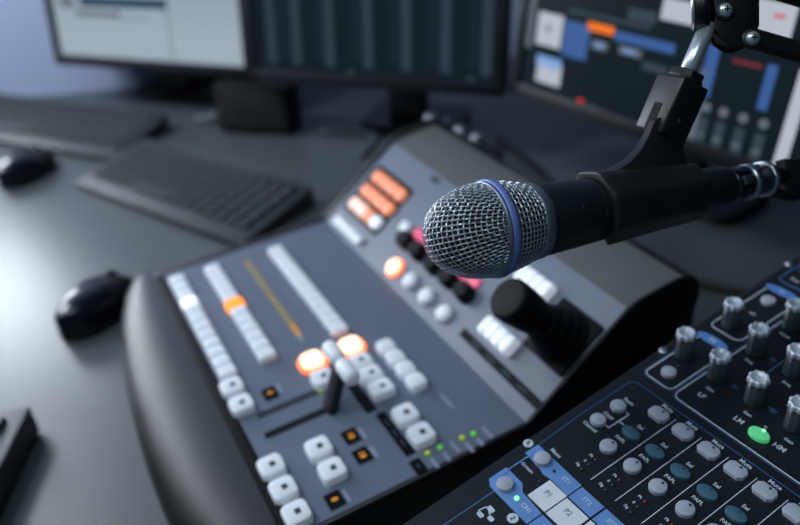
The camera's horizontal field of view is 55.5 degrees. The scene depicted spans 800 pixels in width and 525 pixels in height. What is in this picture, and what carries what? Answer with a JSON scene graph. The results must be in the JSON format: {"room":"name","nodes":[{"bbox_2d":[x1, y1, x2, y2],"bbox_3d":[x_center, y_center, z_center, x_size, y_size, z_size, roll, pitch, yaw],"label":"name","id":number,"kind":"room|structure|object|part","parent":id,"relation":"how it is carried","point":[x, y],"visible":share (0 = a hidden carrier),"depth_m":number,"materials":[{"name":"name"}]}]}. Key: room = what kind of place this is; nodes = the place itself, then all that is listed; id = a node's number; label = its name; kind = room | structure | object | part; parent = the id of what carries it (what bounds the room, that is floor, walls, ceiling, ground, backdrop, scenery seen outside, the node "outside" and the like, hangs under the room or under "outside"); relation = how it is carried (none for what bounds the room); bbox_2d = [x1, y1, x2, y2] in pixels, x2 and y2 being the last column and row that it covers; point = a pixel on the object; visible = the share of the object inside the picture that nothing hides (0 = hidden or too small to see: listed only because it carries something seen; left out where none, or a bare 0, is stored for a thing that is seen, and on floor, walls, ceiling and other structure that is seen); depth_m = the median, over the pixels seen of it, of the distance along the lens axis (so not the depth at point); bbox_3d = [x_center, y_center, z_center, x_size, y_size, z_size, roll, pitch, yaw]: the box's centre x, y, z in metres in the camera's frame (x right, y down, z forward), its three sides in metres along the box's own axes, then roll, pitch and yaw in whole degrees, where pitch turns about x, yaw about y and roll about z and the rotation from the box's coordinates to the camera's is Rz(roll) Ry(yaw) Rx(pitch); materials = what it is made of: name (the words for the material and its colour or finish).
{"room":"studio","nodes":[
{"label":"studio","id":0,"kind":"room"},
{"bbox_2d":[0,0,519,96],"bbox_3d":[-0.383,-1.003,1.074,5.200,2.900,0.101,-5,33,-2],"label":"wall","id":1,"kind":"structure","parent":0,"point":[28,66],"depth_m":1.40,"materials":[{"name":"paint"}]},
{"bbox_3d":[0.248,0.984,0.741,6.000,0.080,6.000,-19,35,-22],"label":"floor","id":2,"kind":"structure","parent":0,"visible":0},
{"bbox_2d":[0,56,799,524],"bbox_3d":[0.341,0.209,1.181,2.170,0.740,2.174,-19,35,-22],"label":"desk","id":3,"kind":"object","parent":2,"relation":"on","point":[84,464],"visible":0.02,"depth_m":0.90,"materials":[{"name":"laminate"}]},
{"bbox_2d":[0,407,38,512],"bbox_3d":[-0.368,0.226,0.512,0.132,0.033,0.330,-5,32,-1],"label":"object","id":4,"kind":"object","parent":3,"relation":"on","point":[19,429],"visible":1,"depth_m":0.62,"materials":[{"name":"plastic"}]},
{"bbox_2d":[0,145,57,188],"bbox_3d":[-0.545,-0.144,1.105,0.061,0.038,0.102,9,35,20],"label":"computer mouse","id":5,"kind":"object","parent":3,"relation":"on","point":[20,168],"visible":1,"depth_m":1.08,"materials":[{"name":"black plastic"}]},
{"bbox_2d":[0,93,169,160],"bbox_3d":[-0.583,-0.229,1.250,0.400,0.031,0.135,11,35,21],"label":"keyboard","id":6,"kind":"object","parent":3,"relation":"on","point":[90,131],"visible":1,"depth_m":1.21,"materials":[{"name":"plastic"}]},
{"bbox_2d":[54,270,133,339],"bbox_3d":[-0.318,0.038,0.795,0.062,0.039,0.104,12,36,23],"label":"computer mouse","id":7,"kind":"object","parent":3,"relation":"on","point":[96,303],"visible":0.92,"depth_m":0.77,"materials":[{"name":"black plastic"}]},
{"bbox_2d":[44,0,248,101],"bbox_3d":[-0.381,-0.428,1.272,0.387,0.317,0.188,9,35,19],"label":"monitor","id":8,"kind":"object","parent":3,"relation":"on","point":[178,40],"visible":0.79,"depth_m":1.23,"materials":[{"name":"black plastic"}]},
{"bbox_2d":[74,139,313,245],"bbox_3d":[-0.284,-0.102,1.021,0.335,0.030,0.132,19,39,31],"label":"keyboard","id":9,"kind":"object","parent":3,"relation":"on","point":[232,204],"visible":1,"depth_m":0.99,"materials":[{"name":"plastic"}]},
{"bbox_2d":[194,112,216,121],"bbox_3d":[-0.294,-0.237,1.231,0.096,0.030,0.020,16,37,28],"label":"cable","id":10,"kind":"object","parent":3,"relation":"on","point":[214,115],"visible":0.38,"depth_m":1.24,"materials":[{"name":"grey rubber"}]},
{"bbox_2d":[212,77,302,134],"bbox_3d":[-0.223,-0.245,1.195,0.125,0.076,0.054,5,33,13],"label":"speaker","id":11,"kind":"object","parent":3,"relation":"on","point":[241,104],"visible":0.98,"depth_m":1.17},
{"bbox_2d":[320,128,376,158],"bbox_3d":[-0.068,-0.188,1.151,0.061,0.008,0.127,-22,37,-26],"label":"cable","id":12,"kind":"object","parent":3,"relation":"on","point":[372,142],"visible":1,"depth_m":1.17,"materials":[{"name":"grey rubber"}]},
{"bbox_2d":[242,0,512,132],"bbox_3d":[-0.015,-0.346,1.090,0.378,0.332,0.188,8,34,18],"label":"monitor","id":13,"kind":"object","parent":3,"relation":"on","point":[409,49],"visible":0.89,"depth_m":1.03,"materials":[{"name":"black plastic"}]},
{"bbox_2d":[120,119,699,524],"bbox_3d":[-0.039,0.027,0.667,0.420,0.162,0.412,-19,35,-22],"label":"video switcher","id":14,"kind":"object","parent":3,"relation":"on","point":[324,370],"visible":0.99,"depth_m":0.59,"materials":[{"name":"black plastic"}]},
{"bbox_3d":[-0.153,0.115,0.635,0.009,0.051,0.360,-19,35,-22],"label":"trim","id":15,"kind":"part","parent":14,"relation":"part of","materials":[{"name":"black plastic"}]},
{"bbox_3d":[-0.091,-0.054,0.816,0.351,0.138,0.008,-19,35,-22],"label":"panel","id":16,"kind":"part","parent":14,"relation":"part of","materials":[{"name":"black plastic"}]},
{"bbox_3d":[-0.049,0.096,0.573,0.019,0.040,0.014,-19,35,-22],"label":"tbar lever","id":17,"kind":"part","parent":14,"relation":"part of","materials":[{"name":"black plastic"}]},
{"bbox_3d":[0.005,-0.022,0.719,0.018,0.014,0.018,-35,43,17],"label":"rotary knob","id":18,"kind":"part","parent":14,"relation":"part of","materials":[{"name":"plastic"}]},
{"bbox_3d":[0.016,-0.011,0.701,0.018,0.014,0.018,-19,50,31],"label":"rotary knob","id":19,"kind":"part","parent":14,"relation":"part of","materials":[{"name":"plastic"}]},
{"bbox_2d":[425,450,430,455],"bbox_3d":[0.019,0.134,0.534,0.004,0.002,0.004,-21,36,-21],"label":"indicator light","id":20,"kind":"object","parent":14,"relation":"attached to","point":[427,452],"depth_m":0.53,"materials":[{"name":"yellow plastic"}]},
{"bbox_3d":[0.029,0.001,0.680,0.018,0.014,0.018,18,73,47],"label":"rotary knob","id":21,"kind":"part","parent":14,"relation":"part of","materials":[{"name":"plastic"}]},
{"bbox_3d":[0.041,0.013,0.661,0.018,0.014,0.018,-11,54,36],"label":"rotary knob","id":22,"kind":"part","parent":14,"relation":"part of","materials":[{"name":"plastic"}]},
{"bbox_3d":[0.053,0.024,0.642,0.018,0.014,0.018,-51,41,-1],"label":"rotary knob","id":23,"kind":"part","parent":14,"relation":"part of","materials":[{"name":"plastic"}]},
{"bbox_3d":[0.080,0.112,0.540,0.345,0.134,0.003,-19,35,-22],"label":"panel","id":24,"kind":"part","parent":14,"relation":"part of","materials":[{"name":"black plastic"}]},
{"bbox_3d":[0.088,0.034,0.541,0.033,0.047,0.033,-49,41,2],"label":"joystick knob","id":25,"kind":"part","parent":14,"relation":"part of","materials":[{"name":"plastic"}]},
{"bbox_3d":[0.101,-0.059,0.692,0.054,0.010,0.359,-19,35,-22],"label":"plate","id":26,"kind":"part","parent":14,"relation":"part of","materials":[{"name":"grey metal"}]},
{"bbox_3d":[0.121,0.055,0.567,0.048,0.003,0.046,-49,41,2],"label":"joystick plate","id":27,"kind":"part","parent":14,"relation":"part of","materials":[{"name":"black rubber"}]},
{"bbox_2d":[424,112,502,159],"bbox_3d":[0.065,-0.158,1.039,0.070,0.062,0.150,-24,38,-28],"label":"control box","id":28,"kind":"object","parent":3,"relation":"on","point":[477,138],"visible":0.23,"depth_m":1.01,"materials":[{"name":"black plastic"}]},
{"bbox_3d":[0.042,-0.198,1.068,0.019,0.022,0.019,-24,38,-28],"label":"knob","id":29,"kind":"part","parent":28,"relation":"part of","materials":[{"name":"silver metal"}]},
{"bbox_3d":[0.062,-0.185,1.045,0.019,0.022,0.019,-24,38,-28],"label":"knob","id":30,"kind":"part","parent":28,"relation":"part of","materials":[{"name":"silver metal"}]},
{"bbox_3d":[0.081,-0.172,1.022,0.019,0.022,0.019,-24,38,-28],"label":"knob","id":31,"kind":"part","parent":28,"relation":"part of","materials":[{"name":"silver metal"}]},
{"bbox_3d":[0.101,-0.158,0.999,0.019,0.022,0.019,-24,38,-28],"label":"knob","id":32,"kind":"part","parent":28,"relation":"part of","materials":[{"name":"silver metal"}]},
{"bbox_2d":[403,254,799,524],"bbox_3d":[0.214,0.177,0.398,0.429,0.170,0.305,-22,36,-25],"label":"mixer","id":33,"kind":"object","parent":3,"relation":"on","point":[705,429],"visible":1,"depth_m":0.43,"materials":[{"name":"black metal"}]},
{"bbox_3d":[0.181,0.052,0.481,0.012,0.017,0.012,25,47,39],"label":"knob","id":34,"kind":"part","parent":33,"relation":"part of","materials":[{"name":"plastic"}]},
{"bbox_3d":[0.194,0.064,0.462,0.012,0.017,0.012,-27,39,-23],"label":"knob","id":35,"kind":"part","parent":33,"relation":"part of","materials":[{"name":"plastic"}]},
{"bbox_3d":[0.218,0.035,0.498,0.012,0.017,0.012,-27,39,-24],"label":"knob","id":36,"kind":"part","parent":33,"relation":"part of","materials":[{"name":"plastic"}]},
{"bbox_3d":[0.208,0.075,0.444,0.012,0.017,0.012,-28,39,-25],"label":"knob","id":37,"kind":"part","parent":33,"relation":"part of","materials":[{"name":"plastic"}]},
{"bbox_3d":[0.224,0.049,0.476,0.012,0.017,0.012,23,46,37],"label":"knob","id":38,"kind":"part","parent":33,"relation":"part of","materials":[{"name":"plastic"}]},
{"bbox_3d":[0.254,0.035,0.489,0.012,0.017,0.012,-28,39,-24],"label":"knob","id":39,"kind":"part","parent":33,"relation":"part of","materials":[{"name":"plastic"}]},
{"bbox_3d":[0.238,0.060,0.457,0.012,0.017,0.012,23,46,37],"label":"knob","id":40,"kind":"part","parent":33,"relation":"part of","materials":[{"name":"plastic"}]},
{"bbox_3d":[0.222,0.086,0.425,0.012,0.017,0.012,-29,39,-26],"label":"knob","id":41,"kind":"part","parent":33,"relation":"part of","materials":[{"name":"plastic"}]},
{"bbox_2d":[495,136,747,295],"bbox_3d":[0.254,-0.054,0.905,0.113,0.009,0.537,-23,37,-27],"label":"cable","id":42,"kind":"object","parent":3,"relation":"on","point":[729,289],"visible":0.39,"depth_m":0.99,"materials":[{"name":"black rubber"}]},
{"bbox_2d":[509,0,799,224],"bbox_3d":[0.326,-0.220,0.847,0.188,0.342,0.385,-25,38,-29],"label":"monitor","id":43,"kind":"object","parent":3,"relation":"on","point":[599,62],"visible":0.71,"depth_m":0.80,"materials":[{"name":"black plastic"}]},
{"bbox_2d":[681,0,799,70],"bbox_3d":[0.386,-0.027,0.518,0.450,0.362,0.110,-1,33,5],"label":"boom arm","id":44,"kind":"object","parent":3,"relation":"on","point":[731,26],"visible":1,"depth_m":0.42,"materials":[{"name":"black metal"}]},
{"bbox_2d":[575,65,711,244],"bbox_3d":[0.139,-0.058,0.424,0.091,0.085,0.053,-19,35,-22],"label":"clip","id":45,"kind":"object","parent":44,"relation":"attached to","point":[654,188],"visible":0.84,"depth_m":0.42,"materials":[{"name":"black plastic"}]},
{"bbox_2d":[422,166,739,278],"bbox_3d":[0.105,-0.030,0.407,0.198,0.055,0.052,-14,34,-15],"label":"microphone","id":46,"kind":"object","parent":45,"relation":"in","point":[485,228],"visible":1,"depth_m":0.38,"materials":[{"name":"metal"}]},
{"bbox_2d":[422,182,509,278],"bbox_3d":[0.029,-0.014,0.383,0.036,0.050,0.050,-11,1,-22],"label":"grille","id":47,"kind":"object","parent":46,"relation":"attached to","point":[467,233],"depth_m":0.37,"materials":[{"name":"metal"}]},
{"bbox_2d":[496,180,548,271],"bbox_3d":[0.058,-0.019,0.395,0.019,0.049,0.049,-11,1,-22],"label":"grille","id":48,"kind":"object","parent":46,"relation":"attached to","point":[522,209],"depth_m":0.37,"materials":[{"name":"metal"}]},
{"bbox_3d":[0.132,-0.034,0.426,0.136,0.039,0.039,-11,1,-22],"label":"handle","id":49,"kind":"part","parent":46,"relation":"part of","materials":[{"name":"metal"}]},
{"bbox_2d":[636,73,707,141],"bbox_3d":[0.155,-0.088,0.433,0.022,0.033,0.022,16,11,-30],"label":"socket","id":50,"kind":"object","parent":45,"relation":"attached to","point":[672,106],"depth_m":0.42,"materials":[{"name":"black plastic"}]},
{"bbox_2d":[691,0,693,30],"bbox_3d":[0.164,-0.142,0.427,0.005,0.023,0.023,7,34,16],"label":"washer","id":51,"kind":"object","parent":44,"relation":"in","point":[692,1],"depth_m":0.42,"materials":[{"name":"silver metal"}]},
{"bbox_3d":[0.165,-0.113,0.428,0.032,0.043,0.009,-27,39,-32],"label":"chrome rod","id":52,"kind":"part","parent":44,"relation":"part of","materials":[{"name":"silver metal"}]},
{"bbox_2d":[714,0,734,20],"bbox_3d":[0.179,-0.139,0.418,0.011,0.010,0.007,-4,32,0],"label":"screw","id":53,"kind":"object","parent":44,"relation":"in","point":[724,10],"depth_m":0.42,"materials":[{"name":"metal"}]},
{"bbox_2d":[741,29,761,48],"bbox_3d":[0.194,-0.123,0.418,0.011,0.010,0.007,-4,32,0],"label":"screw","id":54,"kind":"object","parent":44,"relation":"in","point":[750,38],"depth_m":0.42,"materials":[{"name":"metal"}]},
{"bbox_2d":[727,161,790,201],"bbox_3d":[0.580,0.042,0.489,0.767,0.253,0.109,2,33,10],"label":"connector","id":55,"kind":"object","parent":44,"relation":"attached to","point":[762,178],"visible":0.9,"depth_m":0.45,"materials":[{"name":"silver metal"}]},
{"bbox_2d":[771,158,799,200],"bbox_3d":[0.236,-0.051,0.473,0.032,0.028,0.023,-4,32,0],"label":"cable","id":56,"kind":"object","parent":55,"relation":"attached to","point":[789,190],"visible":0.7,"depth_m":0.47,"materials":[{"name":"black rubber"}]}
]}

